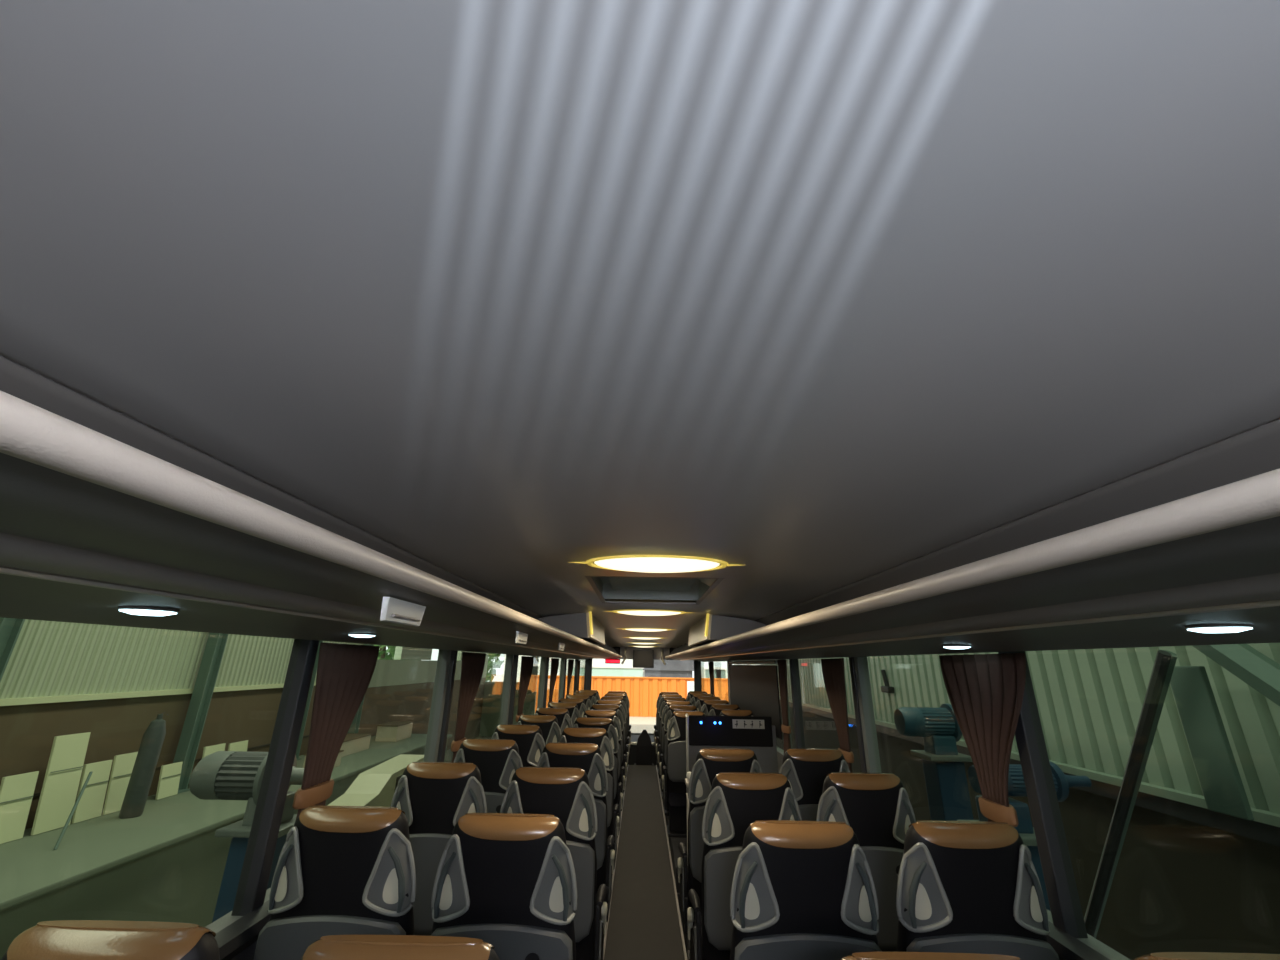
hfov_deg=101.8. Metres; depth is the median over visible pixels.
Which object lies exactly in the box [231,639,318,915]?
window pillar
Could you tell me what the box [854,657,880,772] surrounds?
trim
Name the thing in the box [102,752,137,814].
board
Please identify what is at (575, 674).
trim
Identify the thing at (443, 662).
trim
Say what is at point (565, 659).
trim
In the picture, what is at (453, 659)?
trim
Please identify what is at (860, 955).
seat
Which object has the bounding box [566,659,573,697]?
curtain
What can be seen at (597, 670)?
container
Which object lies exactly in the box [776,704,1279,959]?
wall
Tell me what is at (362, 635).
recessed light
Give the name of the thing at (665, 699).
seat
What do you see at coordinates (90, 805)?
board
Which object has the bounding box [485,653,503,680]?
tree
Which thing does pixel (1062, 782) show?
lift
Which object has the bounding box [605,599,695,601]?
trim
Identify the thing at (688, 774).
guard
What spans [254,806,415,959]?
seat
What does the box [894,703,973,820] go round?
motor
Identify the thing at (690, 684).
notice board
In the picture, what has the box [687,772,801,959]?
seat
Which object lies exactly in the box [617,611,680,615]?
diffuser
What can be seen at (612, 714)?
seat
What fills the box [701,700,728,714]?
seat
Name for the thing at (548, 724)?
seat
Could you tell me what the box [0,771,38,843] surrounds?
board
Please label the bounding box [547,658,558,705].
curtain
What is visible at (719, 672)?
truck
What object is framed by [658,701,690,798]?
seat
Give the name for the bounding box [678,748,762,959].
seat
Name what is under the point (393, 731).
crate
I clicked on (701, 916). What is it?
cushion
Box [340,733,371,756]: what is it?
crate
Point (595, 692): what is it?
seat
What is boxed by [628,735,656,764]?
dashboard
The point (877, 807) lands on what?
seat
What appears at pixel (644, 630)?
diffuser
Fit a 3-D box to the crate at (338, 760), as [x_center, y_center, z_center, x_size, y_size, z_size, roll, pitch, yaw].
[-5.762,5.090,9.452,0.430,0.262,0.530,1,-19,0]
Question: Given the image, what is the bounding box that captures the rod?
[53,771,92,849]
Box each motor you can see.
[189,751,303,922]
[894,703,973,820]
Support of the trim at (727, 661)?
attached to the wall at (1092, 942)
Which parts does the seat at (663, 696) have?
backrest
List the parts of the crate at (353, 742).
lid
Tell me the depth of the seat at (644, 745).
9.95 m
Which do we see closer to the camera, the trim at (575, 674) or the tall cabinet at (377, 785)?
the tall cabinet at (377, 785)
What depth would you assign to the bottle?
6.50 m
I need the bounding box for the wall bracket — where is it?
[881,670,894,692]
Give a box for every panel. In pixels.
[380,597,425,626]
[515,631,527,644]
[559,643,564,650]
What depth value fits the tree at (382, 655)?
18.95 m
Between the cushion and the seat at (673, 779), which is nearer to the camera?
the cushion
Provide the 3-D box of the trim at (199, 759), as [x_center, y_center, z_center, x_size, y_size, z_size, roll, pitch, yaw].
[-6.960,2.277,2.175,0.020,0.030,21.600,1,-19,0]
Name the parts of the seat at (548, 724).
handle, handle plate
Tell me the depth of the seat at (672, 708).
6.03 m
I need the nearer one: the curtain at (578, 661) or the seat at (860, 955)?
the seat at (860, 955)
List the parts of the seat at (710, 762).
recline lever, armrest, frame, panel, handle, handle plate, backrest, handle plate, handle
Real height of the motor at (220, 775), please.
2.516 m
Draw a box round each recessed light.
[118,606,178,615]
[349,633,375,637]
[943,645,970,648]
[1185,624,1253,632]
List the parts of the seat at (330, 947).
backrest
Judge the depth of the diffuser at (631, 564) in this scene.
1.73 m
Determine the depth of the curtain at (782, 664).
4.50 m
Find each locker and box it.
[537,612,604,644]
[688,614,766,646]
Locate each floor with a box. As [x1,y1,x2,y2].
[445,716,679,893]
[604,765,684,959]
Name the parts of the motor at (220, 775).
motor, plate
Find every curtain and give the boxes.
[292,642,379,818]
[451,652,485,761]
[515,656,533,722]
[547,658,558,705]
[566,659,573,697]
[576,660,579,691]
[708,662,714,696]
[777,660,790,752]
[821,658,853,772]
[939,653,1025,826]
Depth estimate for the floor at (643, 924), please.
4.36 m
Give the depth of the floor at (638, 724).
26.96 m
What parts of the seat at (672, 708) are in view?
panel, handle, handle plate, backrest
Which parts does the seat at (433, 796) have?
handle, handle plate, panel, handle, handle plate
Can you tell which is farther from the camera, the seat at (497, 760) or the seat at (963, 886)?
the seat at (497, 760)
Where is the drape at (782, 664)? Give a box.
[777,660,788,725]
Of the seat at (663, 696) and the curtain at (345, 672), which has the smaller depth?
the curtain at (345, 672)
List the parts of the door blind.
rail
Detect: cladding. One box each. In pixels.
[0,619,361,698]
[734,643,1279,813]
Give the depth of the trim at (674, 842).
4.84 m
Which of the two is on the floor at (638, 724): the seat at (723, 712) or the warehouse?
the warehouse
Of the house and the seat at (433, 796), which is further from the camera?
the house
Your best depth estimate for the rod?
5.53 m
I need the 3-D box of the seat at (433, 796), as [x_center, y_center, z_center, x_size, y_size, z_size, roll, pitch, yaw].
[-0.907,1.931,2.435,0.444,1.170,0.662,1,-19,0]
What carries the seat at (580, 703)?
on the trim
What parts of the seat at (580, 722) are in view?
backrest, handle plate, handle, panel, frame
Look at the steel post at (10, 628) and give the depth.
5.51 m
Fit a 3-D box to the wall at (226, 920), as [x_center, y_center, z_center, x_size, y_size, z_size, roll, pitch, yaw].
[-1.241,2.932,4.958,0.078,3.140,13.900,1,-19,0]
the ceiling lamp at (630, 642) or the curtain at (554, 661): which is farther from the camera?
the ceiling lamp at (630, 642)
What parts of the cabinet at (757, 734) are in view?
grab rail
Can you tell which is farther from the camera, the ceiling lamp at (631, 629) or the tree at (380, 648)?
the tree at (380, 648)
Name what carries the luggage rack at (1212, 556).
attached to the ceiling at (1256, 451)
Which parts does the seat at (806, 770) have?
handle, handle plate, panel, backrest, handle, handle plate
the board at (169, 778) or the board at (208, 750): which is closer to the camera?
the board at (169, 778)
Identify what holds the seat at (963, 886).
on the trim at (674, 842)
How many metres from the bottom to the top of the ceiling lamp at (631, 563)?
0.041 m
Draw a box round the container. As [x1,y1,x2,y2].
[567,665,643,676]
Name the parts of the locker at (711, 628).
door, panel, edge trim, panel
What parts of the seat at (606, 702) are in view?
backrest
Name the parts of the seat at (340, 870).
handle, handle plate, panel, handle, handle plate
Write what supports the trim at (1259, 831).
attached to the wall at (1178, 884)
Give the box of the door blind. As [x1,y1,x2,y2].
[728,660,781,739]
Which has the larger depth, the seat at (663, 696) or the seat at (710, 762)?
the seat at (663, 696)
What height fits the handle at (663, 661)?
0.317 m
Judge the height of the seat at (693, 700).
1.170 m
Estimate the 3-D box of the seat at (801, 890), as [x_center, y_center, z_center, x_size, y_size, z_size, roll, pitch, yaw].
[0.467,1.697,1.669,0.484,1.170,0.673,1,-19,0]
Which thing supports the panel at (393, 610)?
attached to the luggage rack at (93, 523)
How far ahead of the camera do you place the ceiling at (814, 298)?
0.44 m
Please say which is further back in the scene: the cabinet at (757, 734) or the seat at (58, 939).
the cabinet at (757, 734)
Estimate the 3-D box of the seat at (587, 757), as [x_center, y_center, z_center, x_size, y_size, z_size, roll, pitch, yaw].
[-0.396,2.211,3.164,0.484,1.170,0.673,1,-19,0]
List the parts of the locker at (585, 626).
panel, panel, edge trim, door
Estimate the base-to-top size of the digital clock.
0.090 m
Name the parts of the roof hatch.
glass panel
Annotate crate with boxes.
[303,750,343,767]
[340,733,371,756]
[375,721,413,741]
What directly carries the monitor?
attached to the wall at (629, 651)
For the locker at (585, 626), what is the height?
0.184 m
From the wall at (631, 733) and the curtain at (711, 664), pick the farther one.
the wall at (631, 733)
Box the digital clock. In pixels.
[605,659,619,663]
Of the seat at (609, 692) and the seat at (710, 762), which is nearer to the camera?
the seat at (710, 762)
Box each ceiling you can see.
[0,0,1279,647]
[754,419,1279,624]
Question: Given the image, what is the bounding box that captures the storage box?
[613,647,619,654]
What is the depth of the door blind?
5.55 m
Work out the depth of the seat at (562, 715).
5.25 m
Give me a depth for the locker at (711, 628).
3.52 m
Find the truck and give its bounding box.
[701,667,726,677]
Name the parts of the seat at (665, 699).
panel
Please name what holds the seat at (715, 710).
on the trim at (674, 842)
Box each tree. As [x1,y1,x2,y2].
[374,645,398,659]
[376,645,394,659]
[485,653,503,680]
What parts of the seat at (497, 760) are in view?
handle plate, handle, backrest, panel, handle, handle plate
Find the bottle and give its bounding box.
[119,714,165,818]
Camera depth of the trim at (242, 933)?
1.52 m
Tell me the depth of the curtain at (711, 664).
9.11 m
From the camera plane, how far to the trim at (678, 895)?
4.26 m
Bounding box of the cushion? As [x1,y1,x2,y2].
[694,916,701,947]
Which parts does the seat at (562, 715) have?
backrest, handle plate, handle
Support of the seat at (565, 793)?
on the trim
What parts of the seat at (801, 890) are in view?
handle plate, handle, panel, handle plate, handle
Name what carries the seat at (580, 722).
on the trim
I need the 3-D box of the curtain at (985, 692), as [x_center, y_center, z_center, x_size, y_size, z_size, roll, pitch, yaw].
[1.253,1.090,1.796,0.069,0.926,0.522,1,-19,0]
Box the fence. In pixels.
[535,675,728,716]
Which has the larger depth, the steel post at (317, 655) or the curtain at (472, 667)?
the steel post at (317, 655)
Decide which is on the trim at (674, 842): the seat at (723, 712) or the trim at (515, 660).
the seat at (723, 712)
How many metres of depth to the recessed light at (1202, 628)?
0.97 m
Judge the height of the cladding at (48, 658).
4.140 m
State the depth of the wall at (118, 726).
8.20 m
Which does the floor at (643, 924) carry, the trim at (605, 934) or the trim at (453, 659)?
the trim at (605, 934)
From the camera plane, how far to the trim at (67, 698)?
6.79 m
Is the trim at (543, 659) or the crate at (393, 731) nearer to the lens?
the trim at (543, 659)
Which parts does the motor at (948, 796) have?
motor, plate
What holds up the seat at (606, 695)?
on the trim
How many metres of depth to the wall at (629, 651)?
10.63 m
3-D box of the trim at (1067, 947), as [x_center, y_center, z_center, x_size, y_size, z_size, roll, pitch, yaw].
[1.251,1.160,0.866,0.055,0.092,4.990,1,-19,0]
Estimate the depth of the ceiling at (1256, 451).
0.94 m
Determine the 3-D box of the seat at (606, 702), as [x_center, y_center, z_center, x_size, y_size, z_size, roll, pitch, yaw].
[-0.390,3.513,6.840,0.484,1.170,0.673,1,-19,0]
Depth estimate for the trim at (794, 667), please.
4.35 m
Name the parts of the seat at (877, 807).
handle plate, handle, panel, handle plate, handle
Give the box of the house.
[643,660,693,677]
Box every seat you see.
[1,920,219,959]
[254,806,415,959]
[300,935,498,959]
[390,762,486,935]
[431,813,577,959]
[454,739,522,812]
[491,724,544,766]
[500,767,607,959]
[516,715,560,745]
[535,708,572,733]
[536,743,614,921]
[548,702,580,725]
[558,698,586,716]
[558,727,619,868]
[567,695,591,709]
[572,717,622,834]
[573,692,596,704]
[579,690,599,700]
[583,710,624,837]
[590,704,626,792]
[596,700,628,793]
[601,696,629,766]
[604,694,630,756]
[607,691,630,742]
[634,730,653,764]
[654,692,678,762]
[655,694,681,773]
[656,697,685,784]
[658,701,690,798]
[660,705,697,815]
[662,711,704,837]
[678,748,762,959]
[686,691,706,701]
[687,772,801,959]
[690,694,712,705]
[695,696,719,710]
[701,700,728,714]
[708,704,739,715]
[720,710,753,715]
[730,820,881,959]
[779,748,849,820]
[816,772,915,951]
[840,952,1020,959]
[896,821,1058,959]
[1134,952,1279,959]
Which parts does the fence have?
cap rail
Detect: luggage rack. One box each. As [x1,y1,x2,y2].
[0,390,621,659]
[665,468,1279,661]
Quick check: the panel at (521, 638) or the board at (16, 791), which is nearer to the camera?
the panel at (521, 638)
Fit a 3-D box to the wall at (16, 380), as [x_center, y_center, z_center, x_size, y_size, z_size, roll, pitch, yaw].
[-0.931,1.448,4.740,0.497,0.226,12.500,1,-19,0]
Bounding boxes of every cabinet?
[327,754,423,806]
[686,713,777,798]
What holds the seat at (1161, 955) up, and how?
on the trim at (674, 842)
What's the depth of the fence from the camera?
32.55 m
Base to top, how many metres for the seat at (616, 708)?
1.170 m
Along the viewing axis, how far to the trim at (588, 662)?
11.74 m
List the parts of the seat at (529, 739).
handle, handle plate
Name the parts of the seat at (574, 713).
backrest, handle plate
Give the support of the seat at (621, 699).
on the trim
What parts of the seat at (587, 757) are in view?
handle, handle plate, backrest, handle plate, handle, panel, frame, armrest, recline lever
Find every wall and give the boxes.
[0,355,542,618]
[0,644,488,828]
[206,888,270,959]
[479,656,538,735]
[598,647,675,659]
[631,733,653,734]
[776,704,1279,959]
[777,747,1129,959]
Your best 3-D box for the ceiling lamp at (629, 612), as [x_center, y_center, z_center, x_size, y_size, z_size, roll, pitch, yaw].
[0.061,0.879,3.455,0.920,0.041,0.310,1,-19,0]
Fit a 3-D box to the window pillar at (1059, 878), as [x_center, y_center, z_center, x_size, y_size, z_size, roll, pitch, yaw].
[1.315,0.986,1.717,0.064,0.850,0.055,1,-19,0]
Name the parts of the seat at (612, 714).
backrest, handle plate, handle, panel, frame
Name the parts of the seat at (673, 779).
frame, handle, handle plate, panel, backrest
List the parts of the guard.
post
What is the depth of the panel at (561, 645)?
3.02 m
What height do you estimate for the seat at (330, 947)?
1.170 m
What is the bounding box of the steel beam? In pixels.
[1084,644,1279,937]
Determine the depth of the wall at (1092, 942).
1.52 m
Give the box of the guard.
[685,771,690,865]
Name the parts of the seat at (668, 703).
frame, panel, backrest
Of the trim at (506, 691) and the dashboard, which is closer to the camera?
the trim at (506, 691)
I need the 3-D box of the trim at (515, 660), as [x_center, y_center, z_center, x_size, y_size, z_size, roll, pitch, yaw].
[-1.215,2.066,4.893,0.064,0.850,0.055,1,-19,0]
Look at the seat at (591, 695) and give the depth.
8.20 m
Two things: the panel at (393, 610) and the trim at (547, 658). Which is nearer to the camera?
the panel at (393, 610)
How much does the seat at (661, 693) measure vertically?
1.170 m
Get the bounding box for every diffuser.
[595,557,718,572]
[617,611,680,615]
[626,629,665,631]
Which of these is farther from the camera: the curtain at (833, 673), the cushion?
the curtain at (833, 673)
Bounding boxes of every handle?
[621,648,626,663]
[660,649,665,664]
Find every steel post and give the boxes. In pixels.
[0,617,24,681]
[173,633,228,793]
[296,641,322,759]
[347,644,373,733]
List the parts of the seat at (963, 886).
handle, handle plate, panel, handle, handle plate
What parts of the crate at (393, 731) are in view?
lid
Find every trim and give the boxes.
[0,682,315,705]
[33,735,308,796]
[214,900,270,959]
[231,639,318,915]
[423,649,450,761]
[437,650,457,761]
[499,654,513,724]
[507,655,518,724]
[537,657,545,708]
[543,657,548,707]
[558,658,564,700]
[563,659,566,697]
[573,659,577,693]
[584,659,701,690]
[603,767,627,959]
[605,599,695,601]
[656,765,686,959]
[657,765,689,950]
[677,893,687,959]
[727,661,731,703]
[778,659,791,747]
[780,699,1279,826]
[780,700,1279,846]
[789,659,804,748]
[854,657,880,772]
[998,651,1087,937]
[1046,921,1109,959]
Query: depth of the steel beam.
3.52 m
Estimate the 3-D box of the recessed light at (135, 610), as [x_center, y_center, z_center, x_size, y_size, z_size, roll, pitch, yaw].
[-0.967,0.260,1.024,0.090,0.014,0.090,1,-19,0]
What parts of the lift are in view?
plate, motor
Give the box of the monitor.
[633,650,653,667]
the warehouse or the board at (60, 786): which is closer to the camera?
the board at (60, 786)
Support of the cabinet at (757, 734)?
on the trim at (674, 842)
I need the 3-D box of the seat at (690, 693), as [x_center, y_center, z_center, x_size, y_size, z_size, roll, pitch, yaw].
[0.993,4.318,9.108,0.444,1.170,0.662,1,-19,0]
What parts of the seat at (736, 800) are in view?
recline lever, armrest, frame, handle, handle plate, panel, handle plate, handle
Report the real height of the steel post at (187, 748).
5.400 m
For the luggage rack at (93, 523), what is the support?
attached to the wall at (16, 380)
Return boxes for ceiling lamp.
[570,555,740,572]
[606,610,691,615]
[622,628,674,631]
[624,637,661,638]
[630,642,658,643]
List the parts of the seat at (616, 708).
backrest, handle, panel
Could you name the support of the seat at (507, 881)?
on the trim
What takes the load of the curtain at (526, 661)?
attached to the wall at (226, 920)
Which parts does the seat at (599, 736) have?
backrest, handle, handle plate, panel, frame, armrest, recline lever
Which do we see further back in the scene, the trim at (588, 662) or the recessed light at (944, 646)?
the trim at (588, 662)
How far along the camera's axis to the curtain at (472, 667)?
3.45 m
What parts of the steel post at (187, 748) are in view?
foot plate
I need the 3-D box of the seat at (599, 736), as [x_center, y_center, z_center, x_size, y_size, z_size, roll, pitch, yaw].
[-0.395,2.471,3.899,0.484,1.170,0.673,1,-19,0]
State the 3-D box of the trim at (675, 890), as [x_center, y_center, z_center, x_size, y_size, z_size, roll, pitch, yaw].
[0.290,3.223,3.866,0.016,0.011,12.040,1,-19,0]
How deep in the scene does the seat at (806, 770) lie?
2.91 m
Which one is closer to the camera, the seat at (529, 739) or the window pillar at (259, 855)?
the window pillar at (259, 855)
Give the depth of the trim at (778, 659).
4.68 m
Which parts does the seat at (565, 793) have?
handle plate, handle, panel, handle, handle plate, frame, armrest, recline lever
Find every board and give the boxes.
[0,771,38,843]
[30,732,90,835]
[71,760,111,823]
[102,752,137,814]
[155,762,182,799]
[202,743,225,758]
[228,740,247,750]
[687,681,693,694]
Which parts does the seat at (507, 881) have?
handle, handle plate, panel, handle plate, handle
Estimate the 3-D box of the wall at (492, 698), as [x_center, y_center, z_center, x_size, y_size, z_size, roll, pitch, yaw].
[-5.757,7.973,23.707,2.300,6.700,0.200,1,-19,0]
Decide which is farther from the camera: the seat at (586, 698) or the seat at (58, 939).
the seat at (586, 698)
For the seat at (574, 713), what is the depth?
5.99 m
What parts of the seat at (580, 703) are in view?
backrest, handle plate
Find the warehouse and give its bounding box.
[502,654,644,681]
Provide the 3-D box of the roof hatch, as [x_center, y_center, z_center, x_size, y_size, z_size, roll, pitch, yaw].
[0.060,0.494,2.562,0.584,0.124,1.024,1,-19,0]
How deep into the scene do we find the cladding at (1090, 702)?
4.60 m
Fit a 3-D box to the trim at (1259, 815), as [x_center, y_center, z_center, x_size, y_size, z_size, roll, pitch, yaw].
[4.118,3.728,7.691,0.100,0.060,33.000,1,-19,0]
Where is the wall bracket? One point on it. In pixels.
(886, 689)
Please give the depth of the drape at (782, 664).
4.53 m
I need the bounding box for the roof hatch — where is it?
[585,576,724,604]
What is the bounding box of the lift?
[957,761,1090,910]
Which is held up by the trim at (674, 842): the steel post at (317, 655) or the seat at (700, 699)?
the seat at (700, 699)
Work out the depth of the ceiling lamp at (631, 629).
5.08 m

